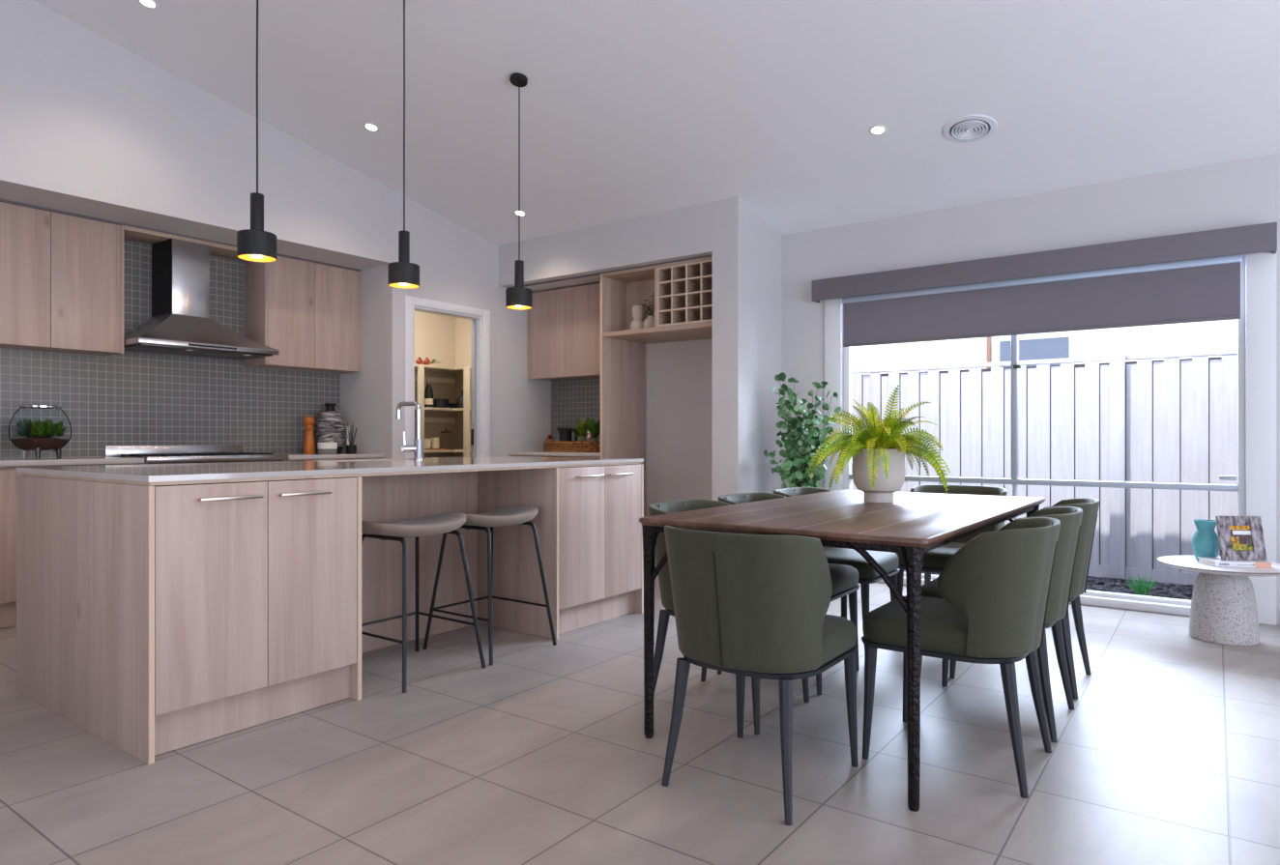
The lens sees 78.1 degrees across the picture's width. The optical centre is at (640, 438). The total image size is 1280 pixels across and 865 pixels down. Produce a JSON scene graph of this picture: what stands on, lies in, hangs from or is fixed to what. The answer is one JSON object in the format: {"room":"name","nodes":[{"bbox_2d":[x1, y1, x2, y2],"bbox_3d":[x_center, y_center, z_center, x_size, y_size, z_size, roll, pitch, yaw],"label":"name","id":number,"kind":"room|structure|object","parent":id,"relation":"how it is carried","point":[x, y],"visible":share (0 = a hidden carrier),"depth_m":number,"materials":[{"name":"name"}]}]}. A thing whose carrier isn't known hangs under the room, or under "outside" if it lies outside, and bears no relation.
{"room":"dining room","nodes":[
{"label":"dining room","id":0,"kind":"room"},
{"bbox_2d":[0,185,382,269],"bbox_3d":[-4.322,-1.410,3.533,0.596,0.100,7.015,0,0,36],"label":"wall","id":1,"kind":"structure","parent":0,"point":[6,193],"depth_m":4.97,"materials":[{"name":"paint"}]},
{"bbox_2d":[0,199,360,271],"bbox_3d":[-3.300,-1.353,4.954,0.026,0.014,3.515,0,0,36],"label":"trim","id":2,"kind":"structure","parent":1,"relation":"attached to","point":[1,200],"depth_m":5.05,"materials":[{"name":"grey paint"}]},
{"bbox_2d":[123,225,245,261],"bbox_3d":[-3.108,-1.334,5.438,0.295,0.024,0.914,0,0,36],"label":"panel","id":3,"kind":"object","parent":1,"relation":"attached to","point":[133,234],"visible":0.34,"depth_m":5.26,"materials":[{"name":"laminate"}]},
{"bbox_2d":[45,264,470,459],"bbox_3d":[-4.054,-0.310,4.467,1.264,2.700,8.840,0,0,36],"label":"wall","id":4,"kind":"structure","parent":0,"point":[361,393],"depth_m":6.32,"materials":[{"name":"paint"}]},
{"bbox_2d":[0,202,123,356],"bbox_3d":[-3.614,-0.940,4.743,0.296,0.810,0.804,0,0,36],"label":"upper cabinet","id":5,"kind":"object","parent":4,"relation":"attached to","point":[62,276],"visible":1,"depth_m":4.71,"materials":[{"name":"laminate"}]},
{"bbox_2d":[0,239,339,458],"bbox_3d":[-3.558,-0.605,5.080,0.008,1.450,3.615,0,0,36],"label":"backsplash","id":6,"kind":"structure","parent":4,"relation":"attached to","point":[130,397],"depth_m":5.41,"materials":[{"name":"grey tile"}]},
{"bbox_2d":[123,237,279,359],"bbox_3d":[-3.026,-0.950,5.376,0.499,0.744,0.904,0,0,36],"label":"range hood","id":7,"kind":"object","parent":4,"relation":"attached to","point":[180,323],"visible":0.89,"depth_m":5.28,"materials":[{"name":"metal"}]},
{"bbox_2d":[244,256,360,374],"bbox_3d":[-2.604,-0.940,6.128,0.296,0.810,0.793,0,0,36],"label":"upper cabinet","id":8,"kind":"object","parent":4,"relation":"attached to","point":[309,312],"visible":0.85,"depth_m":5.97,"materials":[{"name":"laminate"}]},
{"bbox_2d":[0,0,551,458],"bbox_3d":[-3.499,-1.113,4.063,0.110,4.307,8.840,0,0,36],"label":"wall","id":9,"kind":"structure","parent":0,"point":[85,118],"depth_m":5.03,"materials":[{"name":"paint"}]},
{"bbox_2d":[404,295,490,458],"bbox_3d":[-1.632,-0.043,6.606,0.128,2.165,0.900,0,0,36],"label":"door frame","id":10,"kind":"structure","parent":9,"relation":"in","point":[480,318],"depth_m":6.86,"materials":[{"name":"white paint"}]},
{"bbox_2d":[346,444,356,453],"bbox_3d":[-2.275,0.086,6.214,0.076,0.068,0.076,0,0,36],"label":"pot","id":11,"kind":"object","parent":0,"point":[350,449],"depth_m":6.18,"materials":[{"name":"black ceramic"}]},
{"bbox_2d":[346,426,349,445],"bbox_3d":[-2.360,0.010,6.369,0.028,0.220,0.028,0,0,36],"label":"taper candle","id":12,"kind":"object","parent":11,"relation":"in","point":[347,430],"visible":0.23,"depth_m":6.36,"materials":[{"name":"white wax"}]},
{"bbox_2d":[414,310,455,373],"bbox_3d":[-2.514,-0.310,7.735,0.100,2.700,1.745,0,0,36],"label":"wall","id":13,"kind":"structure","parent":0,"point":[434,334],"depth_m":8.19,"materials":[{"name":"beige paint"}]},
{"bbox_2d":[498,202,712,292],"bbox_3d":[-0.163,-1.540,6.667,2.211,0.360,0.700,0,0,36],"label":"wall","id":14,"kind":"structure","parent":0,"point":[683,233],"depth_m":6.30,"materials":[{"name":"paint"}]},
{"bbox_2d":[0,557,1279,864],"bbox_3d":[-0.614,1.090,1.958,10.300,0.100,9.240,0,0,36],"label":"floor","id":15,"kind":"structure","parent":0,"point":[1168,753],"depth_m":2.50,"materials":[{"name":"tile"}]},
{"bbox_2d":[0,464,139,628],"bbox_3d":[-3.799,0.597,4.247,0.575,0.883,1.785,0,0,36],"label":"base cabinet","id":16,"kind":"object","parent":15,"relation":"on","point":[8,475],"visible":0.02,"depth_m":4.28,"materials":[{"name":"laminate"}]},
{"bbox_2d":[0,457,144,466],"bbox_3d":[-3.784,0.136,4.242,0.614,0.032,1.794,0,0,36],"label":"countertop","id":17,"kind":"structure","parent":16,"relation":"on","point":[48,461],"depth_m":4.51,"materials":[{"name":"stone"}]},
{"bbox_2d":[8,405,71,459],"bbox_3d":[-3.506,-0.037,4.612,0.296,0.314,0.296,0,0,36],"label":"glass terrarium","id":18,"kind":"object","parent":17,"relation":"on","point":[39,434],"visible":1,"depth_m":4.56,"materials":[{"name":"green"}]},
{"bbox_2d":[16,475,361,764],"bbox_3d":[-1.821,0.597,3.180,1.269,0.887,0.777,0,0,36],"label":"base cabinet","id":19,"kind":"object","parent":15,"relation":"on","point":[154,621],"visible":0.94,"depth_m":2.79,"materials":[{"name":"laminate"}]},
{"bbox_2d":[16,456,643,486],"bbox_3d":[-1.271,0.136,3.964,1.235,0.032,2.693,0,0,36],"label":"countertop","id":20,"kind":"structure","parent":19,"relation":"on","point":[150,475],"depth_m":3.22,"materials":[{"name":"stone"}]},
{"bbox_2d":[395,401,423,460],"bbox_3d":[-1.305,-0.042,4.366,0.217,0.324,0.116,0,0,36],"label":"tap","id":21,"kind":"object","parent":20,"relation":"on","point":[417,448],"visible":0.95,"depth_m":4.33,"materials":[{"name":"silver metal"}]},
{"bbox_2d":[104,444,288,465],"bbox_3d":[-2.977,0.494,5.332,0.630,0.892,0.906,0,0,36],"label":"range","id":22,"kind":"object","parent":15,"relation":"on","point":[194,453],"visible":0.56,"depth_m":5.29,"materials":[{"name":"metal"}]},
{"bbox_2d":[131,457,273,464],"bbox_3d":[-2.997,0.140,5.347,0.545,0.030,0.906,0,0,36],"label":"cooktop","id":23,"kind":"object","parent":22,"relation":"in","point":[131,457],"depth_m":5.10,"materials":[{"name":"silver metal"}]},
{"bbox_2d":[283,458,380,461],"bbox_3d":[-2.489,0.597,6.044,0.575,0.883,0.792,0,0,36],"label":"base cabinet","id":24,"kind":"object","parent":15,"relation":"on","point":[347,458],"visible":0.02,"depth_m":5.86,"materials":[{"name":"laminate"}]},
{"bbox_2d":[280,453,385,460],"bbox_3d":[-2.478,0.136,6.032,0.614,0.032,0.802,0,0,36],"label":"countertop","id":25,"kind":"structure","parent":24,"relation":"on","point":[291,456],"depth_m":5.85,"materials":[{"name":"stone"}]},
{"bbox_2d":[303,415,315,454],"bbox_3d":[-2.567,-0.028,6.119,0.080,0.295,0.080,0,0,36],"label":"pepper mill","id":26,"kind":"object","parent":25,"relation":"on","point":[308,442],"visible":1,"depth_m":6.09,"materials":[{"name":"orange wood"}]},
{"bbox_2d":[317,442,337,454],"bbox_3d":[-2.376,0.075,5.991,0.140,0.089,0.140,0,0,36],"label":"canister","id":27,"kind":"object","parent":25,"relation":"on","point":[323,448],"visible":0.98,"depth_m":5.93,"materials":[{"name":"white ceramic"}]},
{"bbox_2d":[315,403,345,453],"bbox_3d":[-2.469,-0.079,6.288,0.225,0.398,0.225,0,0,36],"label":"ribbed vase","id":28,"kind":"object","parent":25,"relation":"on","point":[330,425],"visible":0.92,"depth_m":6.21,"materials":[{"name":"grey ceramic"}]},
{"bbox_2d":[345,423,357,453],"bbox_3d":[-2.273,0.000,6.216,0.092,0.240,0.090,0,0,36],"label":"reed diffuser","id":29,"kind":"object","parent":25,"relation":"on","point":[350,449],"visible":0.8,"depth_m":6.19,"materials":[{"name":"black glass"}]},
{"bbox_2d":[361,470,478,653],"bbox_3d":[-1.506,0.597,4.136,0.632,0.887,2.653,0,0,36],"label":"panel","id":30,"kind":"object","parent":15,"relation":"on","point":[392,498],"visible":0.09,"depth_m":4.07,"materials":[{"name":"laminate"}]},
{"bbox_2d":[361,512,485,693],"bbox_3d":[-1.025,0.696,3.535,0.488,0.692,0.508,0,0,36],"label":"bar stool","id":31,"kind":"object","parent":15,"relation":"on","point":[444,522],"visible":0.84,"depth_m":3.45,"materials":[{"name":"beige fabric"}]},
{"bbox_2d":[414,363,470,457],"bbox_3d":[-1.914,0.161,7.416,1.242,1.759,1.526,0,0,36],"label":"pantry shelving","id":32,"kind":"object","parent":15,"relation":"on","point":[446,386],"visible":0.19,"depth_m":8.13,"materials":[{"name":"beige wood"}]},
{"bbox_2d":[415,357,423,364],"bbox_3d":[-2.174,-0.760,7.777,0.067,0.077,0.067,0,0,36],"label":"pomegranate","id":33,"kind":"object","parent":32,"relation":"on","point":[419,361],"visible":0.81,"depth_m":7.75,"materials":[{"name":"red food"}]},
{"bbox_2d":[423,357,430,365],"bbox_3d":[-2.119,-0.762,7.837,0.071,0.081,0.071,0,0,36],"label":"pomegranate","id":34,"kind":"object","parent":32,"relation":"on","point":[426,361],"visible":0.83,"depth_m":7.81,"materials":[{"name":"red food"}]},
{"bbox_2d":[424,377,433,407],"bbox_3d":[-2.098,-0.459,7.831,0.087,0.308,0.087,0,0,36],"label":"champagne bottle","id":35,"kind":"object","parent":32,"relation":"on","point":[428,392],"visible":0.92,"depth_m":7.80,"materials":[{"name":"glass"}]},
{"bbox_2d":[424,448,447,450],"bbox_3d":[-2.085,0.108,7.909,0.150,0.014,0.280,0,0,36],"label":"serving board","id":36,"kind":"object","parent":32,"relation":"on","point":[424,449],"visible":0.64,"depth_m":7.82,"materials":[{"name":"brown wood"}]},
{"bbox_2d":[424,438,430,448],"bbox_3d":[-2.127,0.053,7.826,0.074,0.095,0.101,0,0,36],"label":"mug","id":37,"kind":"object","parent":36,"relation":"on","point":[426,441],"visible":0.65,"depth_m":7.80,"materials":[{"name":"beige ceramic"}]},
{"bbox_2d":[430,437,439,448],"bbox_3d":[-2.067,0.046,7.907,0.085,0.109,0.116,0,0,36],"label":"mug","id":38,"kind":"object","parent":36,"relation":"on","point":[434,442],"visible":1,"depth_m":7.88,"materials":[{"name":"beige ceramic"}]},
{"bbox_2d":[433,398,449,407],"bbox_3d":[-2.032,-0.354,8.006,0.184,0.100,0.184,0,0,36],"label":"cooking pot","id":39,"kind":"object","parent":32,"relation":"on","point":[437,402],"visible":0.67,"depth_m":7.93,"materials":[{"name":"black metal"}]},
{"bbox_2d":[439,428,451,449],"bbox_3d":[-1.985,0.006,8.116,0.116,0.218,0.155,0,0,17],"label":"glass teapot","id":40,"kind":"object","parent":32,"relation":"on","point":[446,429],"visible":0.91,"depth_m":8.06,"materials":[{"name":"clear glass"}]},
{"bbox_2d":[448,403,456,407],"bbox_3d":[-1.951,-0.336,8.202,0.200,0.063,0.266,0,0,36],"label":"frying pan","id":41,"kind":"object","parent":32,"relation":"on","point":[450,405],"visible":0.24,"depth_m":8.14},
{"bbox_2d":[456,388,463,407],"bbox_3d":[-1.819,-0.408,8.061,0.116,0.207,0.116,0,0,36],"label":"bottle","id":42,"kind":"object","parent":32,"relation":"on","point":[459,403],"visible":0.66,"depth_m":8.02,"materials":[{"name":"glass"}]},
{"bbox_2d":[422,505,556,665],"bbox_3d":[-0.746,0.696,3.929,0.488,0.692,0.508,0,0,36],"label":"bar stool","id":43,"kind":"object","parent":15,"relation":"on","point":[511,515],"visible":0.86,"depth_m":3.89,"materials":[{"name":"grey leather"}]},
{"bbox_2d":[511,455,600,458],"bbox_3d":[-0.573,0.597,7.047,1.096,0.883,0.551,0,0,36],"label":"base cabinet","id":44,"kind":"object","parent":15,"relation":"on","point":[511,455],"visible":0.02,"depth_m":6.84,"materials":[{"name":"laminate"}]},
{"bbox_2d":[507,451,600,457],"bbox_3d":[-0.582,0.136,7.035,1.097,0.032,0.581,0,0,36],"label":"countertop","id":45,"kind":"structure","parent":44,"relation":"on","point":[541,453],"depth_m":6.79,"materials":[{"name":"stone"}]},
{"bbox_2d":[543,434,600,452],"bbox_3d":[-0.551,0.040,6.982,0.706,0.160,0.374,0,0,36],"label":"wicker tray","id":46,"kind":"object","parent":45,"relation":"on","point":[550,447],"visible":0.66,"depth_m":6.79,"materials":[{"name":"brown wicker"}]},
{"bbox_2d":[556,428,577,441],"bbox_3d":[-0.662,0.005,7.049,0.124,0.201,0.212,0,0,-28],"label":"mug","id":47,"kind":"object","parent":46,"relation":"on","point":[563,432],"visible":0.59,"depth_m":7.01,"materials":[{"name":"black ceramic"}]},
{"bbox_2d":[568,415,586,440],"bbox_3d":[-0.506,-0.046,7.046,0.222,0.303,0.236,0,0,36],"label":"potted plant","id":48,"kind":"object","parent":46,"relation":"on","point":[582,435],"visible":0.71,"depth_m":7.00,"materials":[{"name":"green plant"}]},
{"bbox_2d":[576,416,600,441],"bbox_3d":[-0.411,-0.041,6.803,0.289,0.293,0.227,0,0,-11],"label":"potted plant","id":49,"kind":"object","parent":46,"relation":"on","point":[593,427],"visible":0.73,"depth_m":6.78,"materials":[{"name":"green plant"}]},
{"bbox_2d":[478,464,643,639],"bbox_3d":[-0.689,0.597,4.732,1.269,0.887,0.766,0,0,36],"label":"base cabinet","id":50,"kind":"object","parent":15,"relation":"on","point":[588,526],"visible":0.93,"depth_m":4.28,"materials":[{"name":"laminate"}]},
{"bbox_2d":[507,255,712,517],"bbox_3d":[-0.137,-0.160,6.691,2.193,2.400,0.612,0,0,36],"label":"surround","id":51,"kind":"object","parent":15,"relation":"on","point":[682,289],"visible":0.7,"depth_m":6.50,"materials":[{"name":"laminate"}]},
{"bbox_2d":[630,305,643,329],"bbox_3d":[-0.018,-0.977,6.474,0.132,0.222,0.132,0,0,36],"label":"vase","id":52,"kind":"object","parent":51,"relation":"on","point":[637,310],"visible":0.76,"depth_m":6.43,"materials":[{"name":"beige ceramic"}]},
{"bbox_2d":[642,291,654,328],"bbox_3d":[0.092,-1.026,6.369,0.154,0.321,0.162,0,0,36],"label":"plant","id":53,"kind":"object","parent":51,"relation":"on","point":[649,322],"visible":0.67,"depth_m":6.33,"materials":[{"name":"green plant"}]},
{"bbox_2d":[602,320,712,344],"bbox_3d":[0.311,-0.847,6.365,1.085,0.037,0.611,0,0,36],"label":"shelf","id":54,"kind":"object","parent":51,"relation":"attached to","point":[674,332],"depth_m":6.31,"materials":[{"name":"laminate"}]},
{"bbox_2d":[647,499,809,734],"bbox_3d":[0.329,0.651,3.087,0.559,0.781,0.494,0,0,36],"label":"dining chair","id":55,"kind":"object","parent":15,"relation":"on","point":[664,508],"visible":0.28,"depth_m":3.03,"materials":[{"name":"green fabric"}]},
{"bbox_2d":[661,524,858,825],"bbox_3d":[0.366,0.651,2.420,0.494,0.781,0.559,0,0,36],"label":"dining chair","id":56,"kind":"object","parent":15,"relation":"on","point":[757,606],"visible":1,"depth_m":2.20,"materials":[{"name":"green fabric"}]},
{"bbox_2d":[717,493,860,695],"bbox_3d":[0.645,0.651,3.515,0.559,0.781,0.494,0,0,36],"label":"dining chair","id":57,"kind":"object","parent":15,"relation":"on","point":[844,578],"visible":0.16,"depth_m":3.47,"materials":[{"name":"green fabric"}]},
{"bbox_2d":[763,372,841,488],"bbox_3d":[1.113,0.291,5.587,0.551,1.498,0.452,0,0,-26],"label":"leafy plant","id":58,"kind":"object","parent":15,"relation":"on","point":[795,471],"visible":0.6,"depth_m":5.53,"materials":[{"name":"green plant"}]},
{"bbox_2d":[772,487,900,619],"bbox_3d":[0.966,0.651,3.955,0.559,0.781,0.494,0,0,36],"label":"dining chair","id":59,"kind":"object","parent":15,"relation":"on","point":[888,561],"visible":0.17,"depth_m":3.79,"materials":[{"name":"green fabric"}]},
{"bbox_2d":[639,490,1045,812],"bbox_3d":[0.928,0.657,3.185,0.990,0.766,1.860,0,0,36],"label":"dining table","id":60,"kind":"object","parent":15,"relation":"on","point":[914,525],"visible":0.83,"depth_m":2.66,"materials":[{"name":"brown wood"}]},
{"bbox_2d":[808,384,950,502],"bbox_3d":[1.037,0.026,3.419,0.582,0.495,0.625,0,0,23],"label":"potted fern","id":61,"kind":"object","parent":60,"relation":"on","point":[877,451],"visible":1,"depth_m":3.32,"materials":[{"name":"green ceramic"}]},
{"bbox_2d":[896,484,1007,595],"bbox_3d":[1.646,0.651,4.165,0.494,0.781,0.559,0,0,36],"label":"dining chair","id":62,"kind":"object","parent":15,"relation":"on","point":[935,560],"visible":0.17,"depth_m":4.19,"materials":[{"name":"green fabric"}]},
{"bbox_2d":[860,517,1060,798],"bbox_3d":[1.057,0.651,2.577,0.559,0.781,0.494,0,0,36],"label":"dining chair","id":63,"kind":"object","parent":15,"relation":"on","point":[995,590],"visible":0.99,"depth_m":2.35,"materials":[{"name":"green fabric"}]},
{"bbox_2d":[920,506,1082,742],"bbox_3d":[1.362,0.651,2.995,0.559,0.781,0.494,0,0,36],"label":"dining chair","id":64,"kind":"object","parent":15,"relation":"on","point":[1070,517],"visible":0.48,"depth_m":2.78,"materials":[{"name":"green fabric"}]},
{"bbox_2d":[949,497,1099,699],"bbox_3d":[1.679,0.651,3.436,0.559,0.781,0.494,0,0,36],"label":"dining chair","id":65,"kind":"object","parent":15,"relation":"on","point":[1090,507],"visible":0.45,"depth_m":3.23,"materials":[{"name":"green fabric"}]},
{"bbox_2d":[1157,555,1279,645],"bbox_3d":[3.028,0.845,4.091,0.579,0.391,0.579,0,0,36],"label":"side table","id":66,"kind":"object","parent":15,"relation":"on","point":[1223,609],"visible":0.82,"depth_m":3.98,"materials":[{"name":"stone"}]},
{"bbox_2d":[1192,519,1219,560],"bbox_3d":[2.991,0.541,4.170,0.120,0.215,0.120,0,0,36],"label":"vase","id":67,"kind":"object","parent":66,"relation":"on","point":[1205,540],"visible":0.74,"depth_m":4.13,"materials":[{"name":"ceramic"}]},
{"bbox_2d":[1197,556,1271,567],"bbox_3d":[3.042,0.635,4.039,0.261,0.026,0.151,0,0,7],"label":"hardcover book","id":68,"kind":"object","parent":66,"relation":"on","point":[1214,562],"visible":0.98,"depth_m":3.97,"materials":[{"name":"white paper"}]},
{"bbox_2d":[1215,516,1267,561],"bbox_3d":[3.077,0.512,4.037,0.208,0.226,0.063,0,0,7],"label":"photo frame","id":69,"kind":"object","parent":68,"relation":"on","point":[1239,538],"visible":1,"depth_m":4.03,"materials":[{"name":"grey"}]},
{"bbox_2d":[1229,525,1252,551],"bbox_3d":[3.077,0.512,4.037,0.101,0.128,0.074,0,0,36],"label":"print","id":70,"kind":"object","parent":69,"relation":"attached to","point":[1240,537],"depth_m":4.03,"materials":[{"name":"multicoloured paper"}]},
{"bbox_2d":[33,0,1279,245],"bbox_3d":[0.002,-2.527,1.509,8.776,1.956,9.240,0,0,36],"label":"ceiling","id":71,"kind":"structure","parent":0,"point":[629,108],"depth_m":4.40,"materials":[{"name":"paint"}]},
{"bbox_2d":[138,0,158,8],"bbox_3d":[-2.603,-2.307,4.169,0.100,0.023,0.098,0,0,36],"label":"recessed light","id":72,"kind":"object","parent":71,"relation":"in","point":[152,4],"visible":1,"depth_m":4.18,"materials":[{"name":"white ceramic"}]},
{"bbox_2d":[140,0,154,6],"bbox_3d":[-2.603,-2.308,4.169,0.068,0.016,0.067,0,0,36],"label":"diffuser","id":73,"kind":"object","parent":72,"relation":"attached to","point":[147,3],"depth_m":4.17,"materials":[{"name":"white plastic"}]},
{"bbox_2d":[236,0,276,262],"bbox_3d":[-1.579,-1.543,3.253,0.148,1.603,0.148,0,0,36],"label":"pendant light","id":74,"kind":"object","parent":71,"relation":"hanging from","point":[254,244],"visible":1,"depth_m":3.23,"materials":[{"name":"black metal"}]},
{"bbox_2d":[363,122,378,131],"bbox_3d":[-1.774,-2.055,5.205,0.100,0.023,0.098,0,0,36],"label":"recessed light","id":75,"kind":"object","parent":71,"relation":"in","point":[368,126],"visible":1,"depth_m":5.20,"materials":[{"name":"white ceramic"}]},
{"bbox_2d":[366,124,376,129],"bbox_3d":[-1.774,-2.056,5.205,0.068,0.016,0.067,0,0,36],"label":"diffuser","id":76,"kind":"object","parent":75,"relation":"attached to","point":[368,127],"depth_m":5.20,"materials":[{"name":"white plastic"}]},
{"bbox_2d":[388,0,419,289],"bbox_3d":[-1.149,-1.474,3.842,0.148,1.464,0.148,0,0,36],"label":"pendant light","id":77,"kind":"object","parent":71,"relation":"hanging from","point":[403,274],"visible":1,"depth_m":3.82,"materials":[{"name":"black metal"}]},
{"bbox_2d":[505,72,532,310],"bbox_3d":[-0.686,-1.399,4.477,0.148,1.315,0.148,0,0,36],"label":"pendant light","id":78,"kind":"object","parent":71,"relation":"hanging from","point":[520,298],"visible":1,"depth_m":4.45,"materials":[{"name":"black metal"}]},
{"bbox_2d":[514,209,525,215],"bbox_3d":[-0.957,-1.797,6.289,0.100,0.023,0.098,0,0,36],"label":"recessed light","id":79,"kind":"object","parent":71,"relation":"in","point":[522,213],"visible":0.75,"depth_m":6.28,"materials":[{"name":"white ceramic"}]},
{"bbox_2d":[869,124,886,134],"bbox_3d":[1.385,-1.796,4.592,0.100,0.023,0.098,0,0,36],"label":"recessed light","id":80,"kind":"object","parent":71,"relation":"in","point":[878,129],"visible":1,"depth_m":4.59,"materials":[{"name":"white ceramic"}]},
{"bbox_2d":[872,127,883,133],"bbox_3d":[1.385,-1.796,4.592,0.068,0.016,0.067,0,0,36],"label":"diffuser","id":81,"kind":"object","parent":80,"relation":"attached to","point":[874,130],"depth_m":4.59,"materials":[{"name":"white plastic"}]},
{"bbox_2d":[942,114,997,143],"bbox_3d":[1.874,-1.758,4.481,0.290,0.059,0.285,0,0,36],"label":"ceiling vent","id":82,"kind":"object","parent":71,"relation":"in","point":[973,128],"visible":1,"depth_m":4.46,"materials":[{"name":"white paint"}]},
{"bbox_2d":[712,196,782,500],"bbox_3d":[0.817,-0.340,5.952,0.215,2.760,0.700,0,0,36],"label":"wall column","id":83,"kind":"structure","parent":0,"point":[746,249],"depth_m":5.72,"materials":[{"name":"paint"}]},
{"bbox_2d":[852,448,905,502],"bbox_3d":[1.031,0.159,3.407,0.220,0.229,0.220,0,0,36],"label":"pot","id":84,"kind":"object","parent":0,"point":[884,489],"depth_m":3.33,"materials":[{"name":"beige ceramic"}]},
{"bbox_2d":[551,152,1279,625],"bbox_3d":[1.995,-0.275,5.620,10.000,2.630,0.168,0,0,36],"label":"wall","id":85,"kind":"structure","parent":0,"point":[1246,191],"depth_m":5.60,"materials":[{"name":"paint"}]},
{"bbox_2d":[527,283,600,379],"bbox_3d":[-0.507,-0.948,7.138,1.096,0.795,0.326,0,0,36],"label":"upper cabinet","id":86,"kind":"object","parent":85,"relation":"attached to","point":[564,325],"visible":0.71,"depth_m":7.06,"materials":[{"name":"laminate"}]},
{"bbox_2d":[842,254,1242,347],"bbox_3d":[2.448,-0.865,5.146,2.354,0.379,0.024,0,0,36],"label":"roller blind","id":87,"kind":"object","parent":85,"relation":"attached to","point":[1204,289],"visible":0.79,"depth_m":5.00,"materials":[{"name":"grey fabric"}]},
{"bbox_2d":[811,222,1277,303],"bbox_3d":[2.413,-1.105,5.146,2.712,0.154,0.119,0,0,36],"label":"blind pelmet","id":88,"kind":"object","parent":85,"relation":"attached to","point":[1263,237],"depth_m":4.92,"materials":[{"name":"grey fabric"}]},
{"bbox_2d":[824,251,1276,625],"bbox_3d":[2.494,-0.060,5.205,2.655,2.200,0.130,0,0,36],"label":"window","id":89,"kind":"structure","parent":85,"relation":"attached to","point":[1014,480],"depth_m":4.50,"materials":[{"name":"white paint"}]},
{"label":"outside","id":90,"kind":"structure","parent":0,"visible":0},
{"bbox_2d":[904,570,1193,600],"bbox_3d":[2.244,1.150,6.470,12.000,0.100,1.500,0,0,36],"label":"ground","id":91,"kind":"structure","parent":90,"point":[1110,588],"depth_m":5.79,"materials":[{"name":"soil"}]},
{"bbox_2d":[852,341,1237,585],"bbox_3d":[2.623,0.175,6.989,9.200,1.850,0.135,0,0,36],"label":"fence","id":92,"kind":"object","parent":91,"relation":"on","point":[1173,420],"visible":0.29,"depth_m":6.23,"materials":[{"name":"white wood"}]},
{"bbox_2d":[903,569,1193,599],"bbox_3d":[3.288,1.090,5.693,3.043,0.024,1.226,0,0,36],"label":"chip","id":93,"kind":"object","parent":91,"relation":"on","point":[1112,582],"visible":0.1,"depth_m":5.75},
{"bbox_2d":[1125,574,1158,595],"bbox_3d":[3.463,1.010,5.443,0.201,0.164,0.230,0,0,36],"label":"grass tuft","id":94,"kind":"object","parent":93,"relation":"on","point":[1139,589],"visible":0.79,"depth_m":5.43,"materials":[{"name":"green plant"}]},
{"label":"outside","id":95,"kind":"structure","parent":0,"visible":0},
{"bbox_2d":[852,319,1237,375],"bbox_3d":[4.130,-0.760,9.056,16.000,3.800,0.900,0,0,36],"label":"house","id":96,"kind":"structure","parent":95,"point":[1209,335],"depth_m":8.54,"materials":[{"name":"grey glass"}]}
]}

